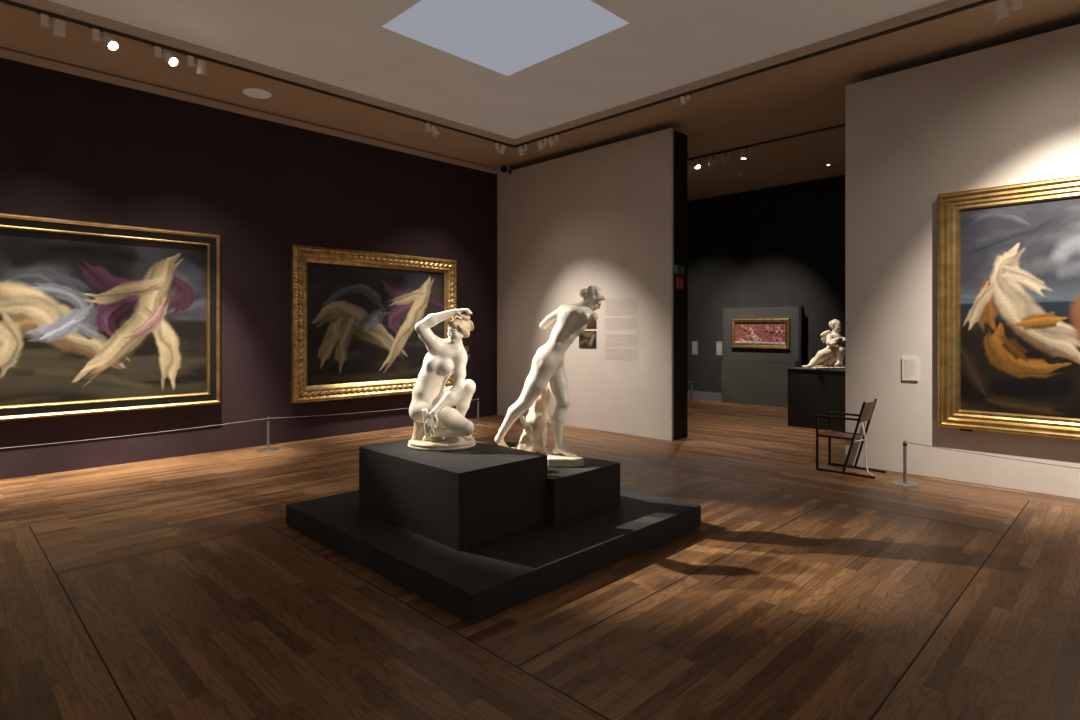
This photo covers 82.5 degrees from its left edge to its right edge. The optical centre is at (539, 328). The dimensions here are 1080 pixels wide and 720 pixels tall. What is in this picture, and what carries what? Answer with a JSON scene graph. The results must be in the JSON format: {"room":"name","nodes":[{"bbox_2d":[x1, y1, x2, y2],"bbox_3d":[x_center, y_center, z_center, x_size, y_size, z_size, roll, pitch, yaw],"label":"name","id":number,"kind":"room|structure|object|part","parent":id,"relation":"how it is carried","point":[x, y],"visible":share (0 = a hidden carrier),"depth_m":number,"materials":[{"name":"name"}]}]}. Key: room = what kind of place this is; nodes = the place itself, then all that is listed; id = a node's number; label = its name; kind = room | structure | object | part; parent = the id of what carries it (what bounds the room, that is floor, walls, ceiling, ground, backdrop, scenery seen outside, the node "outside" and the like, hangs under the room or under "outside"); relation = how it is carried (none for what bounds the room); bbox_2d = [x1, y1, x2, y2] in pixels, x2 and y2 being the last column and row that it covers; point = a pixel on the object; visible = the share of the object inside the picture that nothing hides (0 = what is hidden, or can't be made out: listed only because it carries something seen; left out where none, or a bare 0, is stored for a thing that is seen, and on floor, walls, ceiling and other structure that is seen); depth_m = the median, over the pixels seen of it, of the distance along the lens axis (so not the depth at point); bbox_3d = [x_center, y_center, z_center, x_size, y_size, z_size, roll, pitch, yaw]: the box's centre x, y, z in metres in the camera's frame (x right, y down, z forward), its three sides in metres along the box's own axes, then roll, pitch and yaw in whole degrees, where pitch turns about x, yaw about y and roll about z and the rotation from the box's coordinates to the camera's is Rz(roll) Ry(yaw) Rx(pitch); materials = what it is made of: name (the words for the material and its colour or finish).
{"room":"museum","nodes":[
{"label":"museum","id":0,"kind":"room"},
{"bbox_2d":[0,57,496,479],"bbox_3d":[-4.901,-0.660,7.875,0.200,4.620,12.240,0,0,45],"label":"wall","id":1,"kind":"structure","parent":0,"point":[73,147],"depth_m":8.46,"materials":[{"name":"purple paint"}]},
{"bbox_2d":[0,213,219,420],"bbox_3d":[-5.492,-0.130,7.059,0.110,2.260,3.390,0,0,45],"label":"framed painting","id":2,"kind":"object","parent":1,"relation":"attached to","point":[95,318],"visible":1,"depth_m":7.35,"materials":[{"name":"paint"}]},
{"bbox_2d":[0,49,496,173],"bbox_3d":[-4.900,-3.018,7.873,0.204,0.095,12.240,0,0,45],"label":"trim","id":3,"kind":"structure","parent":1,"relation":"attached to","point":[6,54],"depth_m":8.26,"materials":[{"name":"beige paint"}]},
{"bbox_2d":[291,244,456,402],"bbox_3d":[-2.551,-0.075,10.001,0.126,2.310,2.960,0,0,45],"label":"framed painting","id":4,"kind":"object","parent":1,"relation":"attached to","point":[355,314],"visible":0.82,"depth_m":9.76,"materials":[{"name":"gilded wood"},{"name":"oil paint canvas"}]},
{"bbox_2d":[0,398,1079,719],"bbox_3d":[1.819,1.655,4.752,14.130,0.011,17.300,0,0,45],"label":"floor","id":5,"kind":"structure","parent":0,"point":[181,587],"depth_m":3.66,"materials":[{"name":"brown wood"}]},
{"bbox_2d":[257,417,278,451],"bbox_3d":[-3.707,1.425,8.393,0.270,0.450,0.270,0,0,45],"label":"barrier post","id":6,"kind":"object","parent":5,"relation":"on","point":[268,449],"visible":1,"depth_m":8.38,"materials":[{"name":"silver metal"}]},
{"bbox_2d":[0,399,477,448],"bbox_3d":[-4.034,1.230,7.984,8.022,0.068,0.110,0,0,-43],"label":"rope barrier","id":7,"kind":"object","parent":6,"relation":"attached to","point":[475,399],"visible":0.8,"depth_m":7.67,"materials":[{"name":"grey"}]},
{"bbox_3d":[-3.707,1.415,8.393,0.033,0.430,0.033,0,0,45],"label":"post","id":8,"kind":"part","parent":6,"relation":"part of","materials":[{"name":"silver metal"}]},
{"bbox_2d":[473,398,485,424],"bbox_3d":[-1.078,1.425,10.693,0.270,0.450,0.270,0,0,45],"label":"barrier post","id":9,"kind":"object","parent":5,"relation":"on","point":[477,422],"visible":0.92,"depth_m":10.68,"materials":[{"name":"silver metal"}]},
{"bbox_3d":[-1.078,1.415,10.693,0.033,0.430,0.033,0,0,45],"label":"post","id":10,"kind":"part","parent":9,"relation":"part of","materials":[{"name":"silver metal"}]},
{"bbox_2d":[286,439,700,623],"bbox_3d":[-0.395,1.305,5.165,2.490,0.690,2.440,0,0,45],"label":"plinth","id":11,"kind":"object","parent":5,"relation":"on","point":[479,532],"visible":0.99,"depth_m":4.40,"materials":[{"name":"black wood"}]},
{"bbox_2d":[408,308,475,450],"bbox_3d":[-0.807,0.395,5.070,0.558,1.130,0.480,0,0,-2],"label":"statue","id":12,"kind":"object","parent":11,"relation":"on","point":[431,404],"visible":1,"depth_m":4.99,"materials":[{"name":"white stone"}]},
{"bbox_2d":[422,408,436,438],"bbox_3d":[-0.878,0.751,4.886,0.120,0.239,0.063,0,0,0],"label":"drapery","id":13,"kind":"object","parent":12,"relation":"hanging from","point":[429,415],"depth_m":4.86,"materials":[{"name":"white stone"}]},
{"bbox_2d":[495,286,604,466],"bbox_3d":[0.056,0.379,5.309,0.972,1.512,0.472,0,0,15],"label":"statue","id":14,"kind":"object","parent":11,"relation":"on","point":[547,372],"visible":0.98,"depth_m":5.26,"materials":[{"name":"white stone"}]},
{"bbox_2d":[688,382,697,401],"bbox_3d":[3.466,1.425,14.050,0.270,0.450,0.270,0,0,45],"label":"barrier post","id":15,"kind":"object","parent":5,"relation":"on","point":[691,400],"visible":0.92,"depth_m":14.04,"materials":[{"name":"silver metal"}]},
{"bbox_3d":[3.466,1.415,14.050,0.033,0.430,0.033,0,0,45],"label":"post","id":16,"kind":"part","parent":15,"relation":"part of","materials":[{"name":"silver metal"}]},
{"bbox_2d":[721,306,803,407],"bbox_3d":[4.833,0.590,13.406,1.805,2.120,0.278,0,0,45],"label":"panel","id":17,"kind":"object","parent":5,"relation":"on","point":[754,376],"visible":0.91,"depth_m":13.33,"materials":[{"name":"grey paint"}]},
{"bbox_2d":[731,318,789,348],"bbox_3d":[4.740,0.100,13.281,1.290,0.640,0.089,0,0,45],"label":"relief","id":18,"kind":"object","parent":17,"relation":"attached to","point":[745,333],"visible":1,"depth_m":13.25,"materials":[{"name":"red stone"}]},
{"bbox_3d":[4.824,1.180,13.437,1.750,0.940,0.248,0,0,45],"label":"panel","id":19,"kind":"part","parent":17,"relation":"part of","materials":[{"name":"grey paint"}]},
{"bbox_3d":[4.840,0.117,13.424,1.710,1.175,0.244,0,0,45],"label":"panel","id":20,"kind":"part","parent":17,"relation":"part of","materials":[{"name":"grey paint"}]},
{"bbox_3d":[5.351,0.160,12.736,0.125,1.220,0.060,0,0,45],"label":"edge post","id":21,"kind":"part","parent":17,"relation":"part of","materials":[{"name":"black paint"}]},
{"bbox_2d":[787,367,844,431],"bbox_3d":[5.125,1.157,10.252,1.630,0.985,0.980,0,0,45],"label":"pedestal","id":22,"kind":"object","parent":5,"relation":"on","point":[811,392],"visible":0.33,"depth_m":10.15,"materials":[{"name":"black paint"}]},
{"bbox_2d":[802,319,844,369],"bbox_3d":[4.859,0.247,10.370,0.780,0.835,0.560,0,0,0],"label":"statue","id":23,"kind":"object","parent":22,"relation":"on","point":[832,356],"visible":0.98,"depth_m":10.28,"materials":[{"name":"stone"}]},
{"bbox_2d":[806,352,840,366],"bbox_3d":[4.793,0.498,10.364,0.576,0.284,0.246,0,0,0],"label":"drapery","id":24,"kind":"object","parent":23,"relation":"hanging from","point":[829,359],"depth_m":10.27,"materials":[{"name":"stone"}]},
{"bbox_2d":[816,399,885,478],"bbox_3d":[3.602,1.229,7.139,0.632,0.842,0.414,0,0,45],"label":"armchair","id":25,"kind":"object","parent":5,"relation":"on","point":[867,409],"visible":1,"depth_m":7.13,"materials":[{"name":"brown metal"}]},
{"bbox_3d":[3.249,1.330,7.215,0.024,0.640,0.024,0,0,45],"label":"leg","id":26,"kind":"part","parent":25,"relation":"part of","materials":[{"name":"brown metal"}]},
{"bbox_3d":[3.525,1.330,7.492,0.024,0.640,0.024,0,0,45],"label":"leg","id":27,"kind":"part","parent":25,"relation":"part of","materials":[{"name":"brown metal"}]},
{"bbox_3d":[3.391,1.245,7.074,0.400,0.024,0.024,0,0,45],"label":"seat rail","id":28,"kind":"part","parent":25,"relation":"part of","materials":[{"name":"brown metal"}]},
{"bbox_3d":[3.410,1.018,7.055,0.477,0.024,0.024,0,0,45],"label":"armrest","id":29,"kind":"part","parent":25,"relation":"part of","materials":[{"name":"brown metal"}]},
{"bbox_3d":[3.530,1.252,7.210,0.415,0.053,0.390,0,0,45],"label":"seat","id":30,"kind":"part","parent":25,"relation":"part of","materials":[{"name":"brown leather"}]},
{"bbox_3d":[3.685,1.018,7.332,0.477,0.024,0.024,0,0,45],"label":"armrest","id":31,"kind":"part","parent":25,"relation":"part of","materials":[{"name":"brown metal"}]},
{"bbox_3d":[3.607,1.638,7.135,0.620,0.024,0.414,0,0,45],"label":"frame","id":32,"kind":"part","parent":25,"relation":"part of","materials":[{"name":"brown metal"}]},
{"bbox_3d":[3.535,1.220,6.931,0.247,0.825,0.024,0,0,45],"label":"leg","id":33,"kind":"part","parent":25,"relation":"part of","materials":[{"name":"brown metal"}]},
{"bbox_3d":[3.810,1.220,7.207,0.247,0.825,0.024,0,0,45],"label":"leg","id":34,"kind":"part","parent":25,"relation":"part of","materials":[{"name":"brown metal"}]},
{"bbox_3d":[3.733,0.938,7.008,0.092,0.225,0.414,0,0,45],"label":"backrest","id":35,"kind":"part","parent":25,"relation":"part of","materials":[{"name":"brown leather"}]},
{"bbox_2d":[890,441,919,486],"bbox_3d":[3.886,1.420,6.553,0.270,0.460,0.270,0,0,45],"label":"barrier post","id":36,"kind":"object","parent":5,"relation":"on","point":[904,482],"visible":1,"depth_m":6.54,"materials":[{"name":"silver metal"}]},
{"bbox_3d":[3.886,1.410,6.553,0.033,0.440,0.033,0,0,45],"label":"post","id":37,"kind":"part","parent":36,"relation":"part of","materials":[{"name":"silver metal"}]},
{"bbox_2d":[907,442,1079,468],"bbox_3d":[5.195,1.231,5.249,3.648,0.071,0.008,0,0,45],"label":"rope barrier","id":38,"kind":"object","parent":36,"relation":"attached to","point":[907,442],"visible":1,"depth_m":5.99,"materials":[{"name":"grey"}]},
{"bbox_2d":[0,0,1079,200],"bbox_3d":[1.801,-3.190,4.734,14.130,0.200,17.250,0,0,45],"label":"ceiling","id":39,"kind":"structure","parent":0,"point":[667,48],"depth_m":7.31,"materials":[{"name":"beige paint"}]},
{"bbox_2d":[243,88,270,98],"bbox_3d":[-3.707,-3.085,8.068,0.344,0.010,0.344,0,0,45],"label":"ceiling speaker","id":40,"kind":"object","parent":39,"relation":"attached to","point":[252,92],"visible":1,"depth_m":8.06},
{"bbox_2d":[0,0,515,147],"bbox_3d":[-4.326,-3.078,6.483,0.036,0.026,11.080,0,0,45],"label":"track","id":41,"kind":"object","parent":39,"relation":"attached to","point":[12,3],"visible":1,"depth_m":7.19,"materials":[{"name":"grey metal"}]},
{"bbox_2d":[36,11,65,37],"bbox_3d":[-4.784,-2.971,6.028,0.129,0.186,0.228,0,0,45],"label":"track spotlight","id":42,"kind":"object","parent":41,"relation":"attached to","point":[59,26],"visible":1,"depth_m":6.02,"materials":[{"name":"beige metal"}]},
{"bbox_2d":[88,26,118,50],"bbox_3d":[-4.467,-2.970,6.305,0.173,0.188,0.222,0,0,22],"label":"track spotlight","id":43,"kind":"object","parent":41,"relation":"attached to","point":[106,39],"visible":1,"depth_m":6.31,"materials":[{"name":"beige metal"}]},
{"bbox_2d":[151,44,177,66],"bbox_3d":[-4.079,-2.971,6.695,0.174,0.187,0.222,0,0,22],"label":"track spotlight","id":44,"kind":"object","parent":41,"relation":"attached to","point":[168,57],"visible":1,"depth_m":6.70,"materials":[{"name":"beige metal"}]},
{"bbox_2d":[184,53,206,75],"bbox_3d":[-3.880,-2.971,6.936,0.129,0.186,0.231,0,0,45],"label":"track spotlight","id":45,"kind":"object","parent":41,"relation":"attached to","point":[201,68],"visible":1,"depth_m":6.93,"materials":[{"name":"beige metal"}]},
{"bbox_2d":[423,122,438,137],"bbox_3d":[-1.628,-2.969,9.203,0.257,0.191,0.117,0,0,-30],"label":"track spotlight","id":46,"kind":"object","parent":41,"relation":"attached to","point":[432,129],"visible":1,"depth_m":9.18,"materials":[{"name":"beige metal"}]},
{"bbox_2d":[493,141,505,155],"bbox_3d":[-0.674,-2.970,10.153,0.128,0.188,0.235,0,0,45],"label":"track spotlight","id":47,"kind":"object","parent":41,"relation":"attached to","point":[501,149],"visible":1,"depth_m":10.14,"materials":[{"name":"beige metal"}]},
{"bbox_2d":[382,0,628,75],"bbox_3d":[-0.369,-3.217,6.462,1.905,0.046,1.795,0,0,45],"label":"ceiling light panel","id":48,"kind":"object","parent":39,"relation":"attached to","point":[506,37],"visible":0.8,"depth_m":6.50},
{"bbox_2d":[738,169,743,176],"bbox_3d":[3.894,-3.015,11.929,0.124,0.150,0.124,0,0,45],"label":"ceiling sensor","id":49,"kind":"object","parent":39,"relation":"attached to","point":[740,171],"visible":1,"depth_m":11.89,"materials":[{"name":"white plastic"}]},
{"bbox_2d":[515,0,996,146],"bbox_3d":[4.058,-3.078,5.923,12.610,0.026,0.036,0,0,45],"label":"track","id":50,"kind":"object","parent":39,"relation":"attached to","point":[983,2],"visible":1,"depth_m":7.08,"materials":[{"name":"grey metal"}]},
{"bbox_2d":[518,143,528,156],"bbox_3d":[-0.267,-2.971,10.236,0.227,0.187,0.129,0,0,45],"label":"track spotlight","id":51,"kind":"object","parent":50,"relation":"attached to","point":[521,150],"visible":1,"depth_m":10.23,"materials":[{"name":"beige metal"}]},
{"bbox_2d":[537,137,548,150],"bbox_3d":[0.055,-2.970,9.916,0.239,0.189,0.128,0,0,45],"label":"track spotlight","id":52,"kind":"object","parent":50,"relation":"attached to","point":[541,146],"visible":1,"depth_m":9.90,"materials":[{"name":"white metal"}]},
{"bbox_2d":[547,134,559,147],"bbox_3d":[0.225,-2.970,9.746,0.237,0.188,0.126,0,0,45],"label":"track spotlight","id":53,"kind":"object","parent":50,"relation":"attached to","point":[551,142],"visible":1,"depth_m":9.73,"materials":[{"name":"white metal"}]},
{"bbox_2d":[680,93,691,105],"bbox_3d":[1.911,-3.003,8.065,0.160,0.124,0.092,0,0,45],"label":"track spotlight","id":54,"kind":"object","parent":50,"relation":"attached to","point":[682,98],"visible":1,"depth_m":8.06,"materials":[{"name":"white metal"}]},
{"bbox_2d":[991,0,1021,22],"bbox_3d":[4.317,-2.959,5.670,0.258,0.210,0.145,0,0,45],"label":"track spotlight","id":55,"kind":"object","parent":50,"relation":"attached to","point":[1000,11],"visible":1,"depth_m":5.66,"materials":[{"name":"white metal"}]},
{"bbox_2d":[688,124,844,159],"bbox_3d":[3.140,-3.078,10.733,4.300,0.026,0.036,0,0,45],"label":"track","id":56,"kind":"object","parent":39,"relation":"attached to","point":[841,125],"visible":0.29,"depth_m":10.04,"materials":[{"name":"grey metal"}]},
{"bbox_2d":[688,159,692,166],"bbox_3d":[2.687,-2.970,11.220,0.223,0.188,0.173,0,0,22],"label":"track spotlight","id":57,"kind":"object","parent":56,"relation":"attached to","point":[690,160],"visible":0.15,"depth_m":11.14,"materials":[{"name":"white metal"}]},
{"bbox_2d":[693,156,704,168],"bbox_3d":[2.835,-2.969,11.017,0.115,0.191,0.249,0,0,-32],"label":"track spotlight","id":58,"kind":"object","parent":56,"relation":"attached to","point":[696,163],"visible":1,"depth_m":11.01,"materials":[{"name":"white metal"}]},
{"bbox_2d":[707,153,719,165],"bbox_3d":[3.053,-2.970,10.825,0.234,0.190,0.171,0,0,45],"label":"track spotlight","id":59,"kind":"object","parent":56,"relation":"attached to","point":[710,160],"visible":1,"depth_m":10.81,"materials":[{"name":"white metal"}]},
{"bbox_2d":[719,150,731,163],"bbox_3d":[3.225,-2.969,10.670,0.245,0.190,0.120,0,0,31],"label":"track spotlight","id":60,"kind":"object","parent":56,"relation":"attached to","point":[723,158],"visible":1,"depth_m":10.65,"materials":[{"name":"white metal"}]},
{"bbox_2d":[740,146,753,158],"bbox_3d":[3.493,-2.974,10.386,0.232,0.182,0.110,0,0,45],"label":"track spotlight","id":61,"kind":"object","parent":56,"relation":"attached to","point":[743,155],"visible":1,"depth_m":10.38,"materials":[{"name":"white metal"}]},
{"bbox_2d":[497,128,687,440],"bbox_3d":[0.715,-0.720,10.608,3.900,4.740,0.440,0,0,45],"label":"wall","id":62,"kind":"structure","parent":0,"point":[613,218],"depth_m":9.96,"materials":[{"name":"beige paint"}]},
{"bbox_2d":[501,166,511,173],"bbox_3d":[-0.644,-2.990,11.563,0.215,0.160,0.125,0,0,45],"label":"security sensor","id":63,"kind":"object","parent":62,"relation":"attached to","point":[503,168],"visible":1,"depth_m":11.56,"materials":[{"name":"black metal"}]},
{"bbox_2d":[579,331,595,347],"bbox_3d":[0.789,0.172,10.215,0.370,0.285,0.012,0,0,45],"label":"picture","id":64,"kind":"object","parent":62,"relation":"attached to","point":[587,339],"visible":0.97,"depth_m":10.21,"materials":[{"name":"paper"}]},
{"bbox_2d":[586,321,595,327],"bbox_3d":[0.789,-0.098,10.215,0.370,0.175,0.012,0,0,45],"label":"picture","id":65,"kind":"object","parent":62,"relation":"attached to","point":[590,324],"visible":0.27,"depth_m":10.15,"materials":[{"name":"paper"}]},
{"bbox_2d":[605,298,638,359],"bbox_3d":[1.293,0.007,9.719,0.668,0.961,0.001,0,0,45],"label":"wall text","id":66,"kind":"object","parent":62,"relation":"attached to","point":[634,298],"depth_m":9.74,"materials":[{"name":"beige paint"}]},
{"bbox_2d":[675,276,683,289],"bbox_3d":[2.095,-0.688,9.219,0.013,0.205,0.220,0,0,45],"label":"fire sign","id":67,"kind":"object","parent":62,"relation":"attached to","point":[679,280],"visible":1,"depth_m":9.21,"materials":[{"name":"red plastic"}]},
{"bbox_2d":[674,264,684,274],"bbox_3d":[2.088,-0.885,9.212,0.020,0.150,0.290,0,0,45],"label":"exit sign","id":68,"kind":"object","parent":62,"relation":"attached to","point":[678,269],"visible":1,"depth_m":9.21,"materials":[{"name":"green plastic"}]},
{"bbox_2d":[688,175,844,392],"bbox_3d":[6.401,-0.720,12.185,10.130,4.740,0.200,0,0,45],"label":"wall","id":69,"kind":"structure","parent":0,"point":[783,245],"depth_m":13.50,"materials":[{"name":"grey paint"}]},
{"bbox_2d":[692,341,697,354],"bbox_3d":[3.704,0.450,14.721,0.150,0.320,0.014,0,0,45],"label":"wall label","id":70,"kind":"object","parent":69,"relation":"attached to","point":[694,343],"visible":1,"depth_m":14.71,"materials":[{"name":"grey paper"}]},
{"bbox_2d":[688,390,720,399],"bbox_3d":[3.567,1.565,14.845,1.960,0.170,0.030,0,0,45],"label":"baseboard","id":71,"kind":"structure","parent":69,"relation":"attached to","point":[696,394],"depth_m":14.49,"materials":[{"name":"grey paint"}]},
{"bbox_2d":[716,341,721,354],"bbox_3d":[4.157,0.450,14.269,0.150,0.320,0.014,0,0,45],"label":"wall label","id":72,"kind":"object","parent":69,"relation":"attached to","point":[718,344],"visible":1,"depth_m":14.28,"materials":[{"name":"grey paper"}]},
{"bbox_2d":[845,24,1079,498],"bbox_3d":[6.581,-0.660,4.948,7.660,4.620,0.400,0,0,45],"label":"wall","id":73,"kind":"structure","parent":0,"point":[1007,113],"depth_m":6.88,"materials":[{"name":"beige paint"}]},
{"bbox_2d":[902,357,918,380],"bbox_3d":[4.215,0.454,7.008,0.160,0.262,0.022,0,0,45],"label":"wall label","id":74,"kind":"object","parent":73,"relation":"attached to","point":[910,365],"visible":1,"depth_m":7.00,"materials":[{"name":"beige paper"}]},
{"bbox_2d":[904,361,913,376],"bbox_3d":[4.202,0.454,7.006,0.106,0.185,0.001,0,0,45],"label":"print","id":75,"kind":"object","parent":74,"relation":"attached to","point":[908,365],"depth_m":7.01,"materials":[{"name":"beige paper"}]},
{"bbox_2d":[938,175,1079,439],"bbox_3d":[5.586,-0.204,5.572,3.396,2.545,0.116,0,0,45],"label":"framed painting","id":76,"kind":"object","parent":73,"relation":"attached to","point":[1009,255],"visible":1,"depth_m":6.33,"materials":[{"name":"gilded wood"},{"name":"oil paint canvas"}]}
]}

